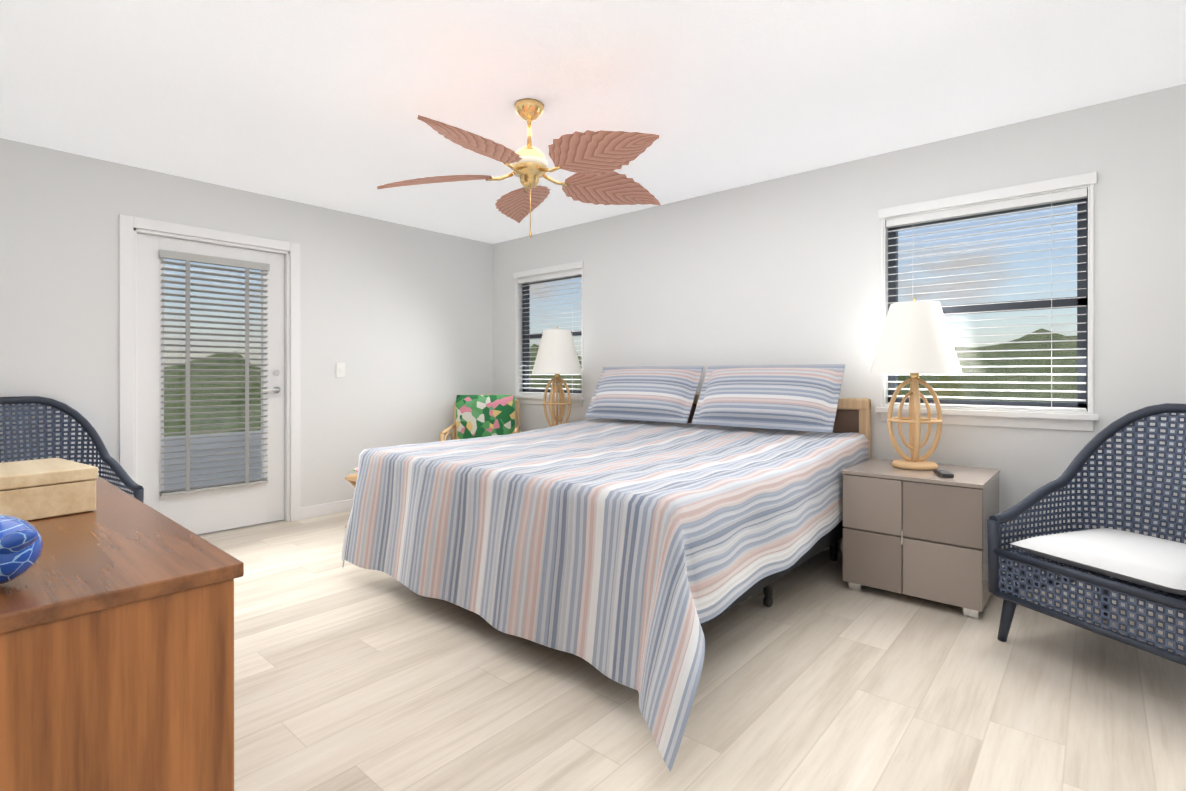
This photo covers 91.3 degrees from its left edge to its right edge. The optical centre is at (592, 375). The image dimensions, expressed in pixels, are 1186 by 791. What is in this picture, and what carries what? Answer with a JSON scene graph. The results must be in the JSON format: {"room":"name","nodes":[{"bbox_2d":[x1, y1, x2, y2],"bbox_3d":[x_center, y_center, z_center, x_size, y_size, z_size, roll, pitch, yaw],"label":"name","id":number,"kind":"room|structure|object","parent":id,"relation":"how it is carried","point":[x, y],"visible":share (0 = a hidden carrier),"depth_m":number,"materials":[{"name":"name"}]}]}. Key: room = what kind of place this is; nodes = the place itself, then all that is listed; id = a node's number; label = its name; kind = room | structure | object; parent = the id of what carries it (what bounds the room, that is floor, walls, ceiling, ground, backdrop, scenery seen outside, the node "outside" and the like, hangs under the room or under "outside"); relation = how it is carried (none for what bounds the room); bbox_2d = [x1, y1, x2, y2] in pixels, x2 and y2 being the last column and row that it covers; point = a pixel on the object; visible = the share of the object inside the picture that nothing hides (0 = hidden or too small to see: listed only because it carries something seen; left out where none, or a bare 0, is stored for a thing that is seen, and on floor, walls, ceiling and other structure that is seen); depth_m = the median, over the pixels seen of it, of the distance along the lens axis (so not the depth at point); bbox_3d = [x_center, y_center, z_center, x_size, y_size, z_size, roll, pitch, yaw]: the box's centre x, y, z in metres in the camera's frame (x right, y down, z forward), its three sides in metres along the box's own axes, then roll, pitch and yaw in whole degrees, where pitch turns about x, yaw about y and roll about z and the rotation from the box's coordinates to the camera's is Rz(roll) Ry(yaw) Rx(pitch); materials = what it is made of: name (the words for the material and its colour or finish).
{"room":"bedroom","nodes":[
{"label":"bedroom","id":0,"kind":"room"},
{"bbox_2d":[0,138,492,507],"bbox_3d":[-2.426,-0.111,4.382,0.150,2.440,4.120,0,0,41],"label":"wall","id":1,"kind":"structure","parent":0,"point":[396,319],"depth_m":4.49,"materials":[{"name":"white paint"}]},
{"bbox_2d":[119,214,299,520],"bbox_3d":[-2.667,0.049,4.095,0.166,2.120,1.090,0,0,41],"label":"door frame","id":2,"kind":"structure","parent":1,"relation":"attached to","point":[129,226],"depth_m":3.96,"materials":[{"name":"white wood"}]},
{"bbox_2d":[137,233,284,534],"bbox_3d":[-2.646,0.089,4.076,0.104,2.016,0.906,0,0,41],"label":"door","id":3,"kind":"structure","parent":1,"relation":"in","point":[202,512],"depth_m":4.04,"materials":[{"name":"white"}]},
{"bbox_2d":[159,249,269,495],"bbox_3d":[-2.633,-0.016,4.065,0.043,1.620,0.666,0,0,41],"label":"door blind","id":4,"kind":"object","parent":3,"relation":"attached to","point":[187,258],"visible":0.94,"depth_m":4.04,"materials":[{"name":"white plastic"}]},
{"bbox_2d":[164,430,260,489],"bbox_3d":[-3.440,0.864,4.552,1.600,0.610,4.000,0,0,41],"label":"balcony","id":5,"kind":"object","parent":1,"relation":"attached to","point":[206,464],"depth_m":5.44,"materials":[{"name":"white"}]},
{"bbox_2d":[300,499,352,519],"bbox_3d":[-1.645,1.063,5.155,0.012,0.090,1.850,0,0,41],"label":"baseboard","id":6,"kind":"structure","parent":1,"relation":"attached to","point":[324,509],"depth_m":4.60,"materials":[{"name":"white"}]},
{"bbox_2d":[336,363,344,377],"bbox_3d":[-2.043,-0.042,4.699,0.011,0.120,0.070,0,0,41],"label":"light switch","id":7,"kind":"object","parent":1,"relation":"attached to","point":[340,370],"visible":1,"depth_m":4.70,"materials":[{"name":"white plastic"}]},
{"bbox_2d":[0,0,1185,243],"bbox_3d":[-0.098,-1.369,2.448,6.200,0.080,4.270,0,0,41],"label":"ceiling","id":8,"kind":"structure","parent":0,"point":[320,102],"depth_m":2.63,"materials":[{"name":"white paint"}]},
{"bbox_2d":[377,98,660,237],"bbox_3d":[-0.268,-0.999,2.805,1.444,0.660,1.503,0,0,41],"label":"ceiling fan","id":9,"kind":"object","parent":8,"relation":"hanging from","point":[593,160],"visible":1,"depth_m":2.79,"materials":[{"name":"brown wood"}]},
{"bbox_2d":[198,510,1185,790],"bbox_3d":[-0.098,1.141,2.450,6.200,0.060,4.270,0,0,41],"label":"floor","id":10,"kind":"structure","parent":0,"point":[818,676],"depth_m":2.00,"materials":[{"name":"beige wood"}]},
{"bbox_2d":[0,396,143,502],"bbox_3d":[-2.933,0.617,3.008,0.810,0.995,0.744,0,0,31],"label":"wicker chair","id":11,"kind":"object","parent":10,"relation":"on","point":[113,464],"visible":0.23,"depth_m":3.32,"materials":[{"name":"grey"}]},
{"bbox_2d":[0,476,243,790],"bbox_3d":[-1.394,0.712,1.339,1.706,0.800,0.532,0,0,41],"label":"dresser","id":12,"kind":"object","parent":10,"relation":"on","point":[117,639],"visible":0.94,"depth_m":0.88,"materials":[{"name":"brown wood"}]},
{"bbox_2d":[0,514,42,584],"bbox_3d":[-0.893,0.235,0.853,0.205,0.151,0.120,0,0,41],"label":"vase","id":13,"kind":"object","parent":12,"relation":"on","point":[21,544],"visible":1,"depth_m":0.83,"materials":[{"name":"blue ceramic"}]},
{"bbox_2d":[0,458,97,520],"bbox_3d":[-1.301,0.260,1.331,0.276,0.100,0.190,0,0,33],"label":"box","id":14,"kind":"object","parent":12,"relation":"on","point":[40,488],"visible":0.98,"depth_m":1.27,"materials":[{"name":"beige cardboard"}]},
{"bbox_2d":[345,467,357,527],"bbox_3d":[-1.504,0.887,4.322,0.490,0.465,0.423,0,0,21],"label":"rattan stool","id":15,"kind":"object","parent":10,"relation":"on","point":[351,478],"visible":0.06,"depth_m":4.21,"materials":[{"name":"brown wicker"}]},
{"bbox_2d":[440,394,520,440],"bbox_3d":[-0.981,0.644,5.171,0.634,0.928,0.704,0,0,-4],"label":"rattan chair","id":16,"kind":"object","parent":10,"relation":"on","point":[484,415],"visible":0.4,"depth_m":5.31,"materials":[{"name":"brown"}]},
{"bbox_2d":[341,394,870,771],"bbox_3d":[0.138,0.625,3.207,2.350,0.970,2.471,0,0,41],"label":"bed","id":17,"kind":"object","parent":10,"relation":"on","point":[637,555],"visible":0.92,"depth_m":2.35,"materials":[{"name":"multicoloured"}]},
{"bbox_2d":[585,366,703,423],"bbox_3d":[0.359,0.129,4.303,0.920,0.394,0.284,0,0,41],"label":"pillow","id":18,"kind":"object","parent":17,"relation":"on","point":[655,393],"visible":1,"depth_m":4.17,"materials":[{"name":"multicoloured fabric"}]},
{"bbox_2d":[692,364,844,432],"bbox_3d":[1.082,0.130,3.672,0.920,0.394,0.284,0,0,41],"label":"pillow","id":19,"kind":"object","parent":17,"relation":"on","point":[794,397],"visible":1,"depth_m":3.54,"materials":[{"name":"multicoloured fabric"}]},
{"bbox_2d":[842,458,999,618],"bbox_3d":[1.711,0.800,3.023,0.616,0.620,0.586,0,0,41],"label":"nightstand","id":20,"kind":"object","parent":10,"relation":"on","point":[923,534],"visible":0.96,"depth_m":2.79,"materials":[{"name":"painted wood"},{"name":"metal"}]},
{"bbox_2d":[870,298,961,469],"bbox_3d":[1.709,0.039,3.082,0.430,0.899,0.430,0,0,41],"label":"lamp","id":21,"kind":"object","parent":20,"relation":"on","point":[915,340],"visible":1,"depth_m":2.98,"materials":[{"name":"white fabric"}]},
{"bbox_2d":[933,469,953,477],"bbox_3d":[1.714,0.478,2.838,0.050,0.019,0.150,0,0,16],"label":"remote control","id":22,"kind":"object","parent":20,"relation":"on","point":[942,472],"visible":1,"depth_m":2.80,"materials":[{"name":"black plastic"}]},
{"bbox_2d":[987,403,1185,665],"bbox_3d":[2.160,0.618,2.244,0.810,0.995,0.744,0,0,-19],"label":"wicker chair","id":23,"kind":"object","parent":10,"relation":"on","point":[1149,568],"visible":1,"depth_m":2.40,"materials":[{"name":"grey"}]},
{"bbox_3d":[-0.353,0.798,4.826,0.438,0.620,0.586,0,0,41],"label":"nightstand","id":24,"kind":"object","parent":10,"relation":"on","visible":0},
{"bbox_2d":[532,327,581,426],"bbox_3d":[-0.305,0.037,4.933,0.430,0.899,0.430,0,0,41],"label":"lamp","id":25,"kind":"object","parent":24,"relation":"on","point":[557,356],"visible":0.79,"depth_m":4.82,"materials":[{"name":"white fabric"}]},
{"bbox_2d":[493,83,1185,577],"bbox_3d":[1.257,-0.111,4.001,6.200,2.440,0.150,0,0,41],"label":"wall","id":26,"kind":"structure","parent":0,"point":[781,271],"depth_m":3.54,"materials":[{"name":"white paint"}]},
{"bbox_2d":[513,261,584,406],"bbox_3d":[-0.393,-0.362,5.395,0.928,1.270,0.170,0,0,41],"label":"window","id":27,"kind":"structure","parent":26,"relation":"in","point":[538,399],"depth_m":5.61,"materials":[{"name":"white"}]},
{"bbox_2d":[518,269,581,395],"bbox_3d":[-0.397,-0.377,5.391,0.836,1.112,0.054,0,0,41],"label":"window blind","id":28,"kind":"object","parent":27,"relation":"attached to","point":[551,276],"visible":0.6,"depth_m":5.40,"materials":[{"name":"white plastic"}]},
{"bbox_2d":[875,172,1098,430],"bbox_3d":[2.123,-0.360,3.198,1.008,1.270,0.170,0,0,41],"label":"window","id":29,"kind":"structure","parent":26,"relation":"in","point":[1059,420],"depth_m":3.08,"materials":[{"name":"white"}]},
{"bbox_2d":[886,188,1086,411],"bbox_3d":[2.119,-0.375,3.194,0.916,1.112,0.054,0,0,41],"label":"window blind","id":30,"kind":"object","parent":29,"relation":"attached to","point":[1056,197],"visible":0.85,"depth_m":3.10,"materials":[{"name":"white plastic"}]},
{"bbox_2d":[826,538,1182,617],"bbox_3d":[1.203,1.064,3.941,5.900,0.090,0.012,0,0,41],"label":"baseboard","id":31,"kind":"structure","parent":26,"relation":"attached to","point":[840,543],"depth_m":2.86,"materials":[{"name":"white"}]},
{"label":"outside","id":32,"kind":"structure","parent":0,"visible":0},
{"bbox_2d":[164,351,545,436],"bbox_3d":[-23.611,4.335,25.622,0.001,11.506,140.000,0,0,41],"label":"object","id":33,"kind":"object","parent":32,"point":[192,416],"depth_m":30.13,"materials":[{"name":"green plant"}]},
{"bbox_2d":[530,328,1076,402],"bbox_3d":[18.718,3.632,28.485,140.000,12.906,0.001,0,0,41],"label":"trees","id":34,"kind":"object","parent":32,"point":[1021,362],"depth_m":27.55,"materials":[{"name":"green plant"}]}
]}

